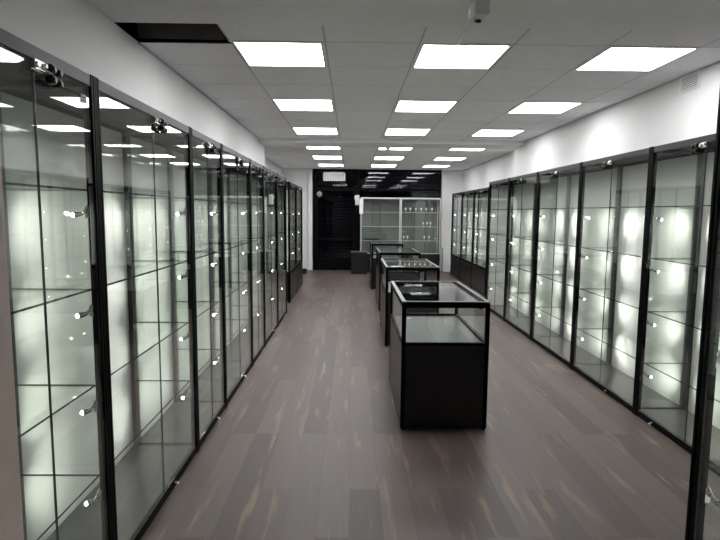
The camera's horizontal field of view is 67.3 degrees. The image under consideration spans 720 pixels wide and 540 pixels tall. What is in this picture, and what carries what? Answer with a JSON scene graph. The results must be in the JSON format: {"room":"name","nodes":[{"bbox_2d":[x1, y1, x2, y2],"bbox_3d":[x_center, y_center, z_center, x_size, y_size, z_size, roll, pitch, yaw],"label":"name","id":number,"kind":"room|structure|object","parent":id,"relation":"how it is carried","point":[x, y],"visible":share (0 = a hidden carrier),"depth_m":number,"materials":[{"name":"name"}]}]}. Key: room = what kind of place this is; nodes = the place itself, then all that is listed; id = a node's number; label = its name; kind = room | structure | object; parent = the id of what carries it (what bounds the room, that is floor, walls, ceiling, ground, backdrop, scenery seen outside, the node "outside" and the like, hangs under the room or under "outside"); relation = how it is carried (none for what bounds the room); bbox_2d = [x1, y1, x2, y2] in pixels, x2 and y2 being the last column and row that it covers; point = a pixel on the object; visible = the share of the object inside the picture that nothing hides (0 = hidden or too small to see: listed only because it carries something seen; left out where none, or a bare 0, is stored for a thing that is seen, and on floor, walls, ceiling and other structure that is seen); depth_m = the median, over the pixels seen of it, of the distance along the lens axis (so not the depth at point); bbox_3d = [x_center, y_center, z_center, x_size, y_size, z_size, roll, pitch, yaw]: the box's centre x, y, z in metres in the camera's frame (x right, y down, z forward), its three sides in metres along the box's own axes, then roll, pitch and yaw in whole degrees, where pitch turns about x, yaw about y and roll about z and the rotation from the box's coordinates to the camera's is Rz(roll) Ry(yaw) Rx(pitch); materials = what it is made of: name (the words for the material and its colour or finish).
{"room":"shop","nodes":[
{"label":"shop","id":0,"kind":"room"},
{"bbox_2d":[0,0,265,297],"bbox_3d":[-1.805,-0.203,3.732,0.600,2.678,10.720,0,6,-1],"label":"wall","id":1,"kind":"structure","parent":0,"point":[75,32],"depth_m":3.31,"materials":[{"name":"white paint"}]},
{"bbox_2d":[0,152,23,539],"bbox_3d":[-0.999,0.134,0.814,0.911,2.643,0.100,0,6,-1],"label":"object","id":2,"kind":"structure","parent":1,"relation":"attached to","point":[11,516],"depth_m":0.83,"materials":[{"name":"beige paint"}]},
{"bbox_2d":[138,42,258,138],"bbox_3d":[-1.525,-1.784,6.001,0.012,0.010,4.740,0,6,-1],"label":"trim","id":3,"kind":"structure","parent":1,"relation":"attached to","point":[140,43],"depth_m":4.70,"materials":[{"name":"grey metal"}]},
{"bbox_2d":[259,138,524,148],"bbox_3d":[0.432,-2.038,8.675,4.780,0.080,0.570,0,6,-1],"label":"ceiling beam","id":4,"kind":"structure","parent":1,"relation":"attached to","point":[277,142],"depth_m":8.43,"materials":[{"name":"white paint"}]},
{"bbox_2d":[78,0,719,9],"bbox_3d":[0.626,-1.174,0.588,4.145,0.035,4.600,0,6,-1],"label":"ceiling","id":5,"kind":"structure","parent":1,"relation":"attached to","point":[590,4],"depth_m":2.83,"materials":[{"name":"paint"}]},
{"bbox_2d":[265,158,281,262],"bbox_3d":[-2.116,-1.066,11.782,0.200,2.678,5.480,0,6,-1],"label":"wall","id":6,"kind":"structure","parent":0,"point":[270,165],"depth_m":12.54,"materials":[{"name":"white paint"}]},
{"bbox_2d":[282,168,462,270],"bbox_3d":[0.333,-1.330,14.457,4.780,2.678,0.220,0,6,-1],"label":"wall","id":7,"kind":"structure","parent":0,"point":[451,180],"depth_m":14.38,"materials":[{"name":"white paint"}]},
{"bbox_2d":[323,173,344,180],"bbox_3d":[-0.675,-2.436,14.175,0.580,0.200,0.154,0,6,-1],"label":"air vent","id":8,"kind":"object","parent":7,"relation":"attached to","point":[326,176],"visible":1,"depth_m":14.10,"materials":[{"name":"white metal"}]},
{"bbox_2d":[325,174,343,179],"bbox_3d":[-0.686,-2.428,14.101,0.516,0.160,0.004,0,6,-1],"label":"grille","id":9,"kind":"object","parent":8,"relation":"attached to","point":[327,176],"depth_m":14.10,"materials":[{"name":"white metal"}]},
{"bbox_2d":[313,169,441,269],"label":"window","id":10,"kind":"structure","parent":7,"relation":"in","point":[314,170],"depth_m":14.33,"materials":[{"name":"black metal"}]},
{"bbox_2d":[316,171,356,267],"bbox_3d":[-0.641,-1.333,14.393,1.080,2.551,0.117,0,6,-1],"label":"door","id":11,"kind":"structure","parent":10,"relation":"attached to","point":[326,263],"depth_m":14.45,"materials":[{"name":"black metal"}]},
{"bbox_2d":[441,247,450,271],"bbox_3d":[2.296,-0.283,14.409,0.220,0.640,0.200,0,6,-1],"label":"wall panel","id":12,"kind":"object","parent":7,"relation":"attached to","point":[446,251],"depth_m":14.32,"materials":[{"name":"white plastic"}]},
{"bbox_2d":[46,270,719,539],"bbox_3d":[0.435,0.895,6.620,5.300,0.080,16.360,0,6,-1],"label":"floor","id":13,"kind":"structure","parent":0,"point":[311,444],"depth_m":3.47,"materials":[{"name":"laminate"}]},
{"bbox_2d":[0,28,113,539],"bbox_3d":[-1.214,0.326,1.769,0.458,2.055,0.791,0,6,-1],"label":"display cabinet","id":14,"kind":"object","parent":13,"relation":"on","point":[22,63],"visible":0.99,"depth_m":2.06,"materials":[{"name":"clear glass"}]},
{"bbox_2d":[2,182,86,190],"bbox_3d":[-1.212,-0.268,1.705,0.342,0.008,0.729,0,6,-1],"label":"shelf","id":15,"kind":"object","parent":14,"relation":"attached to","point":[55,188],"depth_m":1.97,"materials":[{"name":"clear glass"}]},
{"bbox_2d":[9,288,90,314],"bbox_3d":[-1.216,0.114,1.746,0.342,0.008,0.729,0,6,-1],"label":"shelf","id":16,"kind":"object","parent":14,"relation":"attached to","point":[64,289],"depth_m":2.04,"materials":[{"name":"clear glass"}]},
{"bbox_2d":[15,384,94,438],"bbox_3d":[-1.219,0.497,1.787,0.342,0.008,0.729,0,6,-1],"label":"shelf","id":17,"kind":"object","parent":14,"relation":"attached to","point":[93,385],"depth_m":2.10,"materials":[{"name":"clear glass"}]},
{"bbox_2d":[20,474,98,539],"bbox_3d":[-1.222,0.870,1.827,0.342,0.008,0.729,0,6,-1],"label":"shelf","id":18,"kind":"object","parent":14,"relation":"attached to","point":[97,475],"depth_m":2.19,"materials":[{"name":"clear glass"}]},
{"bbox_2d":[71,204,89,217],"bbox_3d":[-1.065,-0.223,2.052,0.047,0.053,0.057,0,6,-1],"label":"spotlight","id":19,"kind":"object","parent":14,"relation":"attached to","point":[86,210],"depth_m":2.07,"materials":[{"name":"silver metal"}]},
{"bbox_2d":[76,304,93,318],"bbox_3d":[-1.068,0.160,2.093,0.047,0.053,0.057,0,6,-1],"label":"spotlight","id":20,"kind":"object","parent":14,"relation":"attached to","point":[90,311],"depth_m":2.10,"materials":[{"name":"silver metal"}]},
{"bbox_2d":[80,399,97,414],"bbox_3d":[-1.071,0.542,2.134,0.047,0.053,0.057,0,6,-1],"label":"spotlight","id":21,"kind":"object","parent":14,"relation":"attached to","point":[95,403],"depth_m":2.14,"materials":[{"name":"silver metal"}]},
{"bbox_2d":[85,488,101,505],"bbox_3d":[-1.075,0.915,2.174,0.047,0.053,0.057,0,6,-1],"label":"spotlight","id":22,"kind":"object","parent":14,"relation":"attached to","point":[99,492],"depth_m":2.18,"materials":[{"name":"silver metal"}]},
{"bbox_2d":[0,77,197,539],"bbox_3d":[-1.229,0.218,2.778,0.458,2.055,1.231,0,6,-1],"label":"display cabinet","id":23,"kind":"object","parent":13,"relation":"on","point":[143,478],"visible":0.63,"depth_m":2.63,"materials":[{"name":"clear glass"}]},
{"bbox_2d":[103,191,184,198],"bbox_3d":[-1.228,-0.376,2.714,0.342,0.008,1.169,0,6,-1],"label":"shelf","id":24,"kind":"object","parent":23,"relation":"attached to","point":[127,195],"depth_m":3.11,"materials":[{"name":"clear glass"}]},
{"bbox_2d":[107,260,186,285],"bbox_3d":[-1.231,0.006,2.755,0.342,0.008,1.169,0,6,-1],"label":"shelf","id":25,"kind":"object","parent":23,"relation":"attached to","point":[129,261],"depth_m":3.21,"materials":[{"name":"clear glass"}]},
{"bbox_2d":[111,322,187,374],"bbox_3d":[-1.235,0.389,2.796,0.342,0.008,1.169,0,6,-1],"label":"shelf","id":26,"kind":"object","parent":23,"relation":"attached to","point":[131,323],"depth_m":3.01,"materials":[{"name":"clear glass"}]},
{"bbox_2d":[114,380,189,459],"bbox_3d":[-1.238,0.762,2.836,0.342,0.008,1.169,0,6,-1],"label":"shelf","id":27,"kind":"object","parent":23,"relation":"attached to","point":[133,381],"depth_m":3.09,"materials":[{"name":"clear glass"}]},
{"bbox_2d":[177,207,186,215],"bbox_3d":[-1.084,-0.355,3.280,0.047,0.053,0.057,0,6,-1],"label":"spotlight","id":28,"kind":"object","parent":23,"relation":"attached to","point":[184,212],"depth_m":3.30,"materials":[{"name":"silver metal"}]},
{"bbox_2d":[178,270,187,278],"bbox_3d":[-1.087,0.028,3.321,0.047,0.053,0.057,0,6,-1],"label":"spotlight","id":29,"kind":"object","parent":23,"relation":"attached to","point":[186,272],"depth_m":3.32,"materials":[{"name":"silver metal"}]},
{"bbox_2d":[180,331,189,340],"bbox_3d":[-1.091,0.411,3.362,0.047,0.053,0.057,0,6,-1],"label":"spotlight","id":30,"kind":"object","parent":23,"relation":"attached to","point":[187,336],"depth_m":3.37,"materials":[{"name":"silver metal"}]},
{"bbox_2d":[182,390,190,398],"bbox_3d":[-1.094,0.784,3.402,0.047,0.053,0.057,0,6,-1],"label":"spotlight","id":31,"kind":"object","parent":23,"relation":"attached to","point":[189,392],"depth_m":3.40,"materials":[{"name":"silver metal"}]},
{"bbox_2d":[128,128,225,450],"bbox_3d":[-1.245,0.110,3.784,0.458,2.055,0.786,0,6,-1],"label":"display cabinet","id":32,"kind":"object","parent":13,"relation":"on","point":[177,419],"visible":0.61,"depth_m":3.79,"materials":[{"name":"clear glass"}]},
{"bbox_2d":[172,198,216,201],"bbox_3d":[-1.244,-0.484,3.721,0.342,0.008,0.724,0,6,-1],"label":"shelf","id":33,"kind":"object","parent":32,"relation":"attached to","point":[194,198],"depth_m":4.03,"materials":[{"name":"clear glass"}]},
{"bbox_2d":[173,251,217,258],"bbox_3d":[-1.247,-0.101,3.762,0.342,0.008,0.724,0,6,-1],"label":"shelf","id":34,"kind":"object","parent":32,"relation":"attached to","point":[173,251],"depth_m":4.12,"materials":[{"name":"clear glass"}]},
{"bbox_2d":[175,301,218,316],"bbox_3d":[-1.250,0.281,3.803,0.342,0.008,0.724,0,6,-1],"label":"shelf","id":35,"kind":"object","parent":32,"relation":"attached to","point":[175,301],"depth_m":4.16,"materials":[{"name":"clear glass"}]},
{"bbox_2d":[176,349,219,371],"bbox_3d":[-1.254,0.654,3.842,0.342,0.008,0.724,0,6,-1],"label":"shelf","id":36,"kind":"object","parent":32,"relation":"attached to","point":[176,349],"depth_m":4.20,"materials":[{"name":"clear glass"}]},
{"bbox_2d":[171,144,252,406],"bbox_3d":[-1.260,0.006,4.756,0.458,2.055,1.161,0,6,-1],"label":"display cabinet","id":37,"kind":"object","parent":13,"relation":"on","point":[236,371],"visible":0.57,"depth_m":4.86,"materials":[{"name":"clear glass"}]},
{"bbox_2d":[212,201,246,203],"bbox_3d":[-1.259,-0.588,4.693,0.342,0.008,1.099,0,6,-1],"label":"shelf","id":38,"kind":"object","parent":37,"relation":"attached to","point":[237,202],"depth_m":5.22,"materials":[{"name":"clear glass"}]},
{"bbox_2d":[214,319,248,342],"bbox_3d":[-1.269,0.550,4.814,0.342,0.008,1.099,0,6,-1],"label":"shelf","id":39,"kind":"object","parent":37,"relation":"attached to","point":[214,319],"depth_m":5.36,"materials":[{"name":"clear glass"}]},
{"bbox_2d":[226,282,247,296],"bbox_3d":[-1.266,0.177,4.774,0.342,0.008,1.099,0,6,-1],"label":"shelf","id":40,"kind":"object","parent":37,"relation":"attached to","point":[232,282],"depth_m":5.22,"materials":[{"name":"clear glass"}]},
{"bbox_2d":[211,160,265,364],"bbox_3d":[-1.275,-0.098,5.728,0.458,2.055,0.786,0,6,-1],"label":"display cabinet","id":41,"kind":"object","parent":13,"relation":"on","point":[234,352],"visible":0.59,"depth_m":5.94,"materials":[{"name":"clear glass"}]},
{"bbox_2d":[230,166,278,345],"bbox_3d":[-1.290,-0.200,6.677,0.458,2.055,1.116,0,6,-1],"label":"display cabinet","id":42,"kind":"object","parent":13,"relation":"on","point":[241,219],"visible":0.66,"depth_m":6.74,"materials":[{"name":"clear glass"}]},
{"bbox_2d":[251,173,286,323],"bbox_3d":[-1.306,-0.311,7.721,0.458,2.055,0.976,0,6,-1],"label":"display cabinet","id":43,"kind":"object","parent":13,"relation":"on","point":[255,180],"visible":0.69,"depth_m":7.91,"materials":[{"name":"clear glass"}]},
{"bbox_2d":[265,181,296,302],"bbox_3d":[-1.384,-0.520,9.694,0.443,2.050,1.146,0,6,-1],"label":"display cabinet","id":44,"kind":"object","parent":13,"relation":"on","point":[269,217],"visible":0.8,"depth_m":9.38,"materials":[{"name":"clear glass"}]},
{"bbox_2d":[278,185,302,290],"bbox_3d":[-1.402,-0.645,10.858,0.443,2.050,1.186,0,6,-1],"label":"display cabinet","id":45,"kind":"object","parent":13,"relation":"on","point":[299,189],"visible":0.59,"depth_m":10.86,"materials":[{"name":"black metal"}]},
{"bbox_2d":[351,251,367,273],"bbox_3d":[-0.024,-0.191,13.734,0.420,0.560,0.370,0,6,-1],"label":"storage box","id":46,"kind":"object","parent":13,"relation":"on","point":[358,258],"visible":1,"depth_m":13.56,"materials":[{"name":"black laminate"}]},
{"bbox_2d":[370,241,402,289],"bbox_3d":[0.539,-0.125,11.411,0.630,0.932,1.140,0,6,-1],"label":"display case","id":47,"kind":"object","parent":13,"relation":"on","point":[398,244],"depth_m":10.89,"materials":[{"name":"black metal"}]},
{"bbox_2d":[376,248,419,310],"bbox_3d":[0.611,0.129,9.046,0.640,0.932,1.140,0,6,-1],"label":"display case","id":48,"kind":"object","parent":13,"relation":"on","point":[393,275],"depth_m":8.48,"materials":[{"name":"black metal"}]},
{"bbox_2d":[360,197,440,271],"bbox_3d":[1.038,-0.922,14.120,2.055,1.910,0.400,0,6,-1],"label":"display cabinet","id":49,"kind":"object","parent":13,"relation":"on","point":[384,219],"visible":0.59,"depth_m":14.26,"materials":[{"name":"clear glass"}]},
{"bbox_2d":[359,199,362,213],"bbox_3d":[0.035,-1.628,13.826,0.096,0.380,0.002,0,6,-1],"label":"paper notice","id":50,"kind":"object","parent":49,"relation":"attached to","point":[361,200],"visible":1,"depth_m":13.83,"materials":[{"name":"white paper"}]},
{"bbox_2d":[380,258,439,346],"bbox_3d":[0.594,0.369,6.798,0.620,0.932,1.140,0,6,-1],"label":"display case","id":51,"kind":"object","parent":13,"relation":"on","point":[387,264],"depth_m":6.27,"materials":[{"name":"black metal"}]},
{"bbox_2d":[389,281,490,429],"bbox_3d":[0.594,0.625,4.401,0.620,0.932,1.140,0,6,-1],"label":"display case","id":52,"kind":"object","parent":13,"relation":"on","point":[438,363],"depth_m":3.87,"materials":[{"name":"black wood"}]},
{"bbox_2d":[450,192,477,279],"bbox_3d":[2.499,-0.830,13.006,0.448,2.030,1.196,0,6,-1],"label":"display cabinet","id":53,"kind":"object","parent":13,"relation":"on","point":[455,258],"visible":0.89,"depth_m":13.17,"materials":[{"name":"clear glass"}]},
{"bbox_2d":[460,190,487,285],"bbox_3d":[2.518,-0.702,11.813,0.448,2.030,1.196,0,6,-1],"label":"display cabinet","id":54,"kind":"object","parent":13,"relation":"on","point":[465,263],"visible":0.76,"depth_m":11.98,"materials":[{"name":"clear glass"}]},
{"bbox_2d":[471,187,488,294],"bbox_3d":[2.537,-0.575,10.620,0.448,2.030,1.196,0,6,-1],"label":"display cabinet","id":55,"kind":"object","parent":13,"relation":"on","point":[478,270],"visible":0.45,"depth_m":10.71,"materials":[{"name":"black metal"}]},
{"bbox_2d":[485,178,534,320],"bbox_3d":[2.279,-0.337,8.278,0.448,2.050,1.096,0,6,-1],"label":"display cabinet","id":56,"kind":"object","parent":13,"relation":"on","point":[498,190],"visible":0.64,"depth_m":8.68,"materials":[{"name":"clear glass"}]},
{"bbox_2d":[504,172,567,338],"bbox_3d":[2.297,-0.215,7.144,0.448,2.050,1.176,0,6,-1],"label":"display cabinet","id":57,"kind":"object","parent":13,"relation":"on","point":[549,186],"visible":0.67,"depth_m":7.11,"materials":[{"name":"clear glass"}]},
{"bbox_2d":[510,236,533,240],"bbox_3d":[2.303,-0.414,7.123,0.332,0.008,1.114,0,6,-1],"label":"shelf","id":58,"kind":"object","parent":57,"relation":"attached to","point":[510,236],"depth_m":7.68,"materials":[{"name":"clear glass"}]},
{"bbox_2d":[530,162,618,368],"bbox_3d":[2.316,-0.087,5.946,0.448,2.050,1.226,0,6,-1],"label":"display cabinet","id":59,"kind":"object","parent":13,"relation":"on","point":[597,181],"visible":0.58,"depth_m":5.89,"materials":[{"name":"clear glass"}]},
{"bbox_2d":[536,307,571,325],"bbox_3d":[2.314,0.515,6.011,0.332,0.008,1.164,0,6,-1],"label":"shelf","id":60,"kind":"object","parent":59,"relation":"attached to","point":[569,309],"depth_m":6.45,"materials":[{"name":"clear glass"}]},
{"bbox_2d":[537,274,573,286],"bbox_3d":[2.318,0.117,5.968,0.332,0.008,1.164,0,6,-1],"label":"shelf","id":61,"kind":"object","parent":59,"relation":"attached to","point":[570,276],"depth_m":6.46,"materials":[{"name":"clear glass"}]},
{"bbox_2d":[540,241,575,246],"bbox_3d":[2.321,-0.286,5.925,0.332,0.008,1.164,0,6,-1],"label":"shelf","id":62,"kind":"object","parent":59,"relation":"attached to","point":[569,243],"depth_m":6.35,"materials":[{"name":"clear glass"}]},
{"bbox_2d":[571,147,700,413],"bbox_3d":[2.335,0.044,4.723,0.448,2.050,1.226,0,6,-1],"label":"display cabinet","id":63,"kind":"object","parent":13,"relation":"on","point":[677,178],"visible":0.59,"depth_m":4.63,"materials":[{"name":"clear glass"}]},
{"bbox_2d":[577,328,634,358],"bbox_3d":[2.333,0.645,4.788,0.332,0.008,1.164,0,6,-1],"label":"shelf","id":64,"kind":"object","parent":63,"relation":"attached to","point":[619,331],"depth_m":5.15,"materials":[{"name":"clear glass"}]},
{"bbox_2d":[580,288,638,308],"bbox_3d":[2.337,0.248,4.745,0.332,0.008,1.164,0,6,-1],"label":"shelf","id":65,"kind":"object","parent":63,"relation":"attached to","point":[624,291],"depth_m":5.08,"materials":[{"name":"clear glass"}]},
{"bbox_2d":[582,247,641,256],"bbox_3d":[2.340,-0.155,4.702,0.332,0.008,1.164,0,6,-1],"label":"shelf","id":66,"kind":"object","parent":63,"relation":"attached to","point":[635,250],"depth_m":5.03,"materials":[{"name":"clear glass"}]},
{"bbox_2d":[588,206,644,208],"bbox_3d":[2.344,-0.538,4.661,0.332,0.008,1.164,0,6,-1],"label":"shelf","id":67,"kind":"object","parent":63,"relation":"attached to","point":[618,207],"depth_m":4.95,"materials":[{"name":"clear glass"}]},
{"bbox_2d":[634,133,719,473],"bbox_3d":[2.354,0.176,3.490,0.448,2.050,1.246,0,6,-1],"label":"display cabinet","id":68,"kind":"object","parent":13,"relation":"on","point":[677,425],"visible":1,"depth_m":4.01,"materials":[{"name":"clear glass"}]},
{"bbox_2d":[642,371,651,377],"bbox_3d":[2.194,0.796,4.123,0.047,0.053,0.057,0,6,-1],"label":"spotlight","id":69,"kind":"object","parent":68,"relation":"attached to","point":[644,374],"depth_m":4.13,"materials":[{"name":"silver metal"}]},
{"bbox_2d":[646,319,655,326],"bbox_3d":[2.198,0.398,4.081,0.047,0.053,0.057,0,6,-1],"label":"spotlight","id":70,"kind":"object","parent":68,"relation":"attached to","point":[647,321],"depth_m":4.09,"materials":[{"name":"silver metal"}]},
{"bbox_2d":[649,266,658,272],"bbox_3d":[2.201,-0.004,4.038,0.047,0.053,0.057,0,6,-1],"label":"spotlight","id":71,"kind":"object","parent":68,"relation":"attached to","point":[651,269],"depth_m":4.05,"materials":[{"name":"silver metal"}]},
{"bbox_2d":[653,214,662,220],"bbox_3d":[2.205,-0.387,3.997,0.047,0.053,0.057,0,6,-1],"label":"spotlight","id":72,"kind":"object","parent":68,"relation":"attached to","point":[654,216],"depth_m":4.00,"materials":[{"name":"silver metal"}]},
{"bbox_2d":[651,258,705,266],"bbox_3d":[2.360,-0.023,3.469,0.332,0.008,1.184,0,6,-1],"label":"shelf","id":73,"kind":"object","parent":68,"relation":"attached to","point":[695,260],"depth_m":4.05,"materials":[{"name":"clear glass"}]},
{"bbox_2d":[644,363,719,402],"bbox_3d":[2.353,0.777,3.555,0.332,0.008,1.184,0,6,-1],"label":"shelf","id":74,"kind":"object","parent":68,"relation":"attached to","point":[686,364],"depth_m":4.06,"materials":[{"name":"clear glass"}]},
{"bbox_2d":[655,205,710,207],"bbox_3d":[2.363,-0.406,3.428,0.332,0.008,1.184,0,6,-1],"label":"shelf","id":75,"kind":"object","parent":68,"relation":"attached to","point":[690,206],"depth_m":3.73,"materials":[{"name":"clear glass"}]},
{"bbox_2d":[648,311,719,335],"bbox_3d":[2.356,0.380,3.512,0.332,0.008,1.184,0,6,-1],"label":"shelf","id":76,"kind":"object","parent":68,"relation":"attached to","point":[691,313],"depth_m":4.09,"materials":[{"name":"clear glass"}]},
{"bbox_2d":[685,90,719,539],"bbox_3d":[1.194,0.433,0.990,0.458,2.050,1.198,0,6,-1],"label":"display cabinet","id":77,"kind":"object","parent":13,"relation":"on","point":[699,494],"visible":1,"depth_m":1.55,"materials":[{"name":"black metal"}]},
{"bbox_2d":[704,486,719,506],"bbox_3d":[1.028,0.658,1.557,0.030,0.053,0.064,-4,8,-38],"label":"spotlight","id":78,"kind":"object","parent":77,"relation":"attached to","point":[708,494],"depth_m":1.58,"materials":[{"name":"silver metal"}]},
{"bbox_2d":[709,466,719,475],"bbox_3d":[1.196,0.637,1.012,0.342,0.008,1.136,0,6,-1],"label":"shelf","id":79,"kind":"object","parent":77,"relation":"attached to","point":[711,468],"depth_m":1.57,"materials":[{"name":"clear glass"}]},
{"bbox_2d":[715,350,719,367],"bbox_3d":[1.031,0.255,1.514,0.030,0.053,0.064,-4,8,-38],"label":"spotlight","id":80,"kind":"object","parent":77,"relation":"attached to","point":[717,354],"depth_m":1.54,"materials":[{"name":"silver metal"}]},
{"bbox_2d":[88,1,719,169],"bbox_3d":[0.470,-1.958,6.336,4.980,0.300,16.200,0,6,-1],"label":"ceiling","id":81,"kind":"structure","parent":0,"point":[371,52],"depth_m":4.21,"materials":[{"name":"tile"}]},
{"bbox_2d":[232,41,325,66],"bbox_3d":[-0.557,-1.552,3.898,0.600,0.008,0.600,0,6,-1],"label":"recessed light","id":82,"kind":"object","parent":81,"relation":"in","point":[255,53],"visible":1,"depth_m":3.86,"materials":[{"name":"white plastic"}]},
{"bbox_2d":[272,99,333,110],"bbox_3d":[-0.586,-1.748,5.730,0.600,0.008,0.600,0,6,-1],"label":"recessed light","id":83,"kind":"object","parent":81,"relation":"in","point":[282,104],"visible":1,"depth_m":5.69,"materials":[{"name":"white plastic"}]},
{"bbox_2d":[292,127,337,134],"bbox_3d":[-0.615,-1.944,7.562,0.600,0.008,0.600,0,6,-1],"label":"recessed light","id":84,"kind":"object","parent":81,"relation":"in","point":[299,130],"visible":1,"depth_m":7.51,"materials":[{"name":"white plastic"}]},
{"bbox_2d":[306,147,340,148],"bbox_3d":[-0.643,-2.140,9.394,0.600,0.008,0.600,0,6,-1],"label":"recessed light","id":85,"kind":"object","parent":81,"relation":"in","point":[306,147],"visible":0.47,"depth_m":9.54,"materials":[{"name":"white plastic"}]},
{"bbox_2d":[312,156,341,158],"bbox_3d":[-0.672,-2.336,11.226,0.600,0.008,0.600,0,6,-1],"label":"recessed light","id":86,"kind":"object","parent":81,"relation":"in","point":[314,157],"visible":1,"depth_m":11.20,"materials":[{"name":"white plastic"}]},
{"bbox_2d":[318,164,343,166],"bbox_3d":[-0.701,-2.532,13.058,0.600,0.008,0.600,0,6,-1],"label":"recessed light","id":87,"kind":"object","parent":81,"relation":"in","point":[340,165],"visible":1,"depth_m":13.09,"materials":[{"name":"white plastic"}]},
{"bbox_2d":[371,164,395,166],"bbox_3d":[0.570,-2.523,13.079,0.600,0.008,0.600,0,6,-1],"label":"recessed light","id":88,"kind":"object","parent":81,"relation":"in","point":[372,165],"visible":1,"depth_m":13.00,"materials":[{"name":"white plastic"}]},
{"bbox_2d":[374,156,403,159],"bbox_3d":[0.599,-2.327,11.247,0.600,0.008,0.600,0,6,-1],"label":"recessed light","id":89,"kind":"object","parent":81,"relation":"in","point":[376,157],"visible":1,"depth_m":11.28,"materials":[{"name":"white plastic"}]},
{"bbox_2d":[378,148,412,149],"bbox_3d":[0.627,-2.131,9.415,0.600,0.008,0.600,0,6,-1],"label":"recessed light","id":90,"kind":"object","parent":81,"relation":"in","point":[378,148],"visible":0.43,"depth_m":9.59,"materials":[{"name":"white plastic"}]},
{"bbox_2d":[384,128,430,135],"bbox_3d":[0.656,-1.935,7.583,0.600,0.008,0.600,0,6,-1],"label":"recessed light","id":91,"kind":"object","parent":81,"relation":"in","point":[389,131],"visible":1,"depth_m":7.53,"materials":[{"name":"white plastic"}]},
{"bbox_2d":[394,100,457,111],"bbox_3d":[0.684,-1.739,5.751,0.600,0.008,0.600,0,6,-1],"label":"recessed light","id":92,"kind":"object","parent":81,"relation":"in","point":[402,105],"visible":1,"depth_m":5.72,"materials":[{"name":"white plastic"}]},
{"bbox_2d":[423,165,450,167],"bbox_3d":[1.841,-2.514,13.100,0.600,0.008,0.600,0,6,-1],"label":"recessed light","id":93,"kind":"object","parent":81,"relation":"in","point":[438,166],"visible":0.96,"depth_m":13.12,"materials":[{"name":"white plastic"}]},
{"bbox_2d":[434,157,466,160],"bbox_3d":[1.869,-2.318,11.268,0.600,0.008,0.600,0,6,-1],"label":"recessed light","id":94,"kind":"object","parent":81,"relation":"in","point":[437,158],"visible":1,"depth_m":11.18,"materials":[{"name":"white plastic"}]},
{"bbox_2d":[435,157,464,159],"bbox_3d":[1.869,-2.319,11.268,0.575,0.005,0.575,0,6,-1],"label":"diffuser","id":95,"kind":"object","parent":94,"relation":"attached to","point":[438,158],"depth_m":11.18,"materials":[{"name":"white plastic"}]},
{"bbox_2d":[412,43,511,68],"bbox_3d":[0.713,-1.543,3.919,0.600,0.008,0.600,0,6,-1],"label":"recessed light","id":96,"kind":"object","parent":81,"relation":"in","point":[430,55],"visible":1,"depth_m":3.88,"materials":[{"name":"white plastic"}]},
{"bbox_2d":[457,7,470,44],"bbox_3d":[0.632,-1.443,3.215,0.042,0.057,0.764,1,6,5],"label":"cable","id":97,"kind":"object","parent":81,"relation":"attached to","point":[469,9],"visible":0.94,"depth_m":3.22,"materials":[{"name":"white plastic"}]},
{"bbox_2d":[449,148,483,150],"bbox_3d":[1.898,-2.122,9.436,0.600,0.008,0.600,0,6,-1],"label":"recessed light","id":98,"kind":"object","parent":81,"relation":"in","point":[452,149],"visible":0.49,"depth_m":9.59,"materials":[{"name":"white plastic"}]},
{"bbox_2d":[470,0,489,22],"bbox_3d":[0.619,-1.339,2.791,0.080,0.104,0.115,0,6,-1],"label":"security camera","id":99,"kind":"object","parent":81,"relation":"attached to","point":[480,9],"visible":1,"depth_m":2.74,"materials":[{"name":"white plastic"}]},
{"bbox_2d":[471,129,524,136],"bbox_3d":[1.926,-1.926,7.604,0.600,0.008,0.600,0,6,-1],"label":"recessed light","id":100,"kind":"object","parent":81,"relation":"in","point":[483,132],"visible":1,"depth_m":7.55,"materials":[{"name":"white plastic"}]},
{"bbox_2d":[473,130,520,135],"bbox_3d":[1.926,-1.927,7.604,0.575,0.005,0.575,0,6,-1],"label":"diffuser","id":101,"kind":"object","parent":100,"relation":"attached to","point":[481,132],"depth_m":7.55,"materials":[{"name":"white plastic"}]},
{"bbox_2d":[507,102,582,113],"bbox_3d":[1.955,-1.730,5.772,0.600,0.008,0.600,0,6,-1],"label":"recessed light","id":102,"kind":"object","parent":81,"relation":"in","point":[525,107],"visible":1,"depth_m":5.74,"materials":[{"name":"white plastic"}]},
{"bbox_2d":[574,46,698,70],"bbox_3d":[1.984,-1.534,3.940,0.600,0.008,0.600,0,6,-1],"label":"recessed light","id":103,"kind":"object","parent":81,"relation":"in","point":[613,58],"visible":1,"depth_m":3.90,"materials":[{"name":"white plastic"}]},
{"bbox_2d":[462,151,513,253],"bbox_3d":[2.888,-1.030,11.864,0.250,2.678,5.480,0,6,-1],"label":"wall","id":104,"kind":"structure","parent":0,"point":[479,176],"depth_m":12.01,"materials":[{"name":"white paint"}]},
{"bbox_2d":[513,63,719,176],"bbox_3d":[2.889,-0.169,3.809,0.500,2.678,10.720,0,6,-1],"label":"wall","id":105,"kind":"structure","parent":0,"point":[661,115],"depth_m":5.19,"materials":[{"name":"white paint"}]},
{"bbox_2d":[524,61,719,141],"bbox_3d":[2.614,-1.712,5.666,0.012,0.010,5.550,0,6,-1],"label":"trim","id":106,"kind":"structure","parent":105,"relation":"attached to","point":[717,61],"depth_m":5.13,"materials":[{"name":"white metal"}]},
{"bbox_2d":[679,70,700,93],"bbox_3d":[2.633,-1.499,4.316,0.014,0.124,0.250,0,6,-1],"label":"air vent","id":107,"kind":"object","parent":105,"relation":"in","point":[691,81],"visible":1,"depth_m":4.31,"materials":[{"name":"white metal"}]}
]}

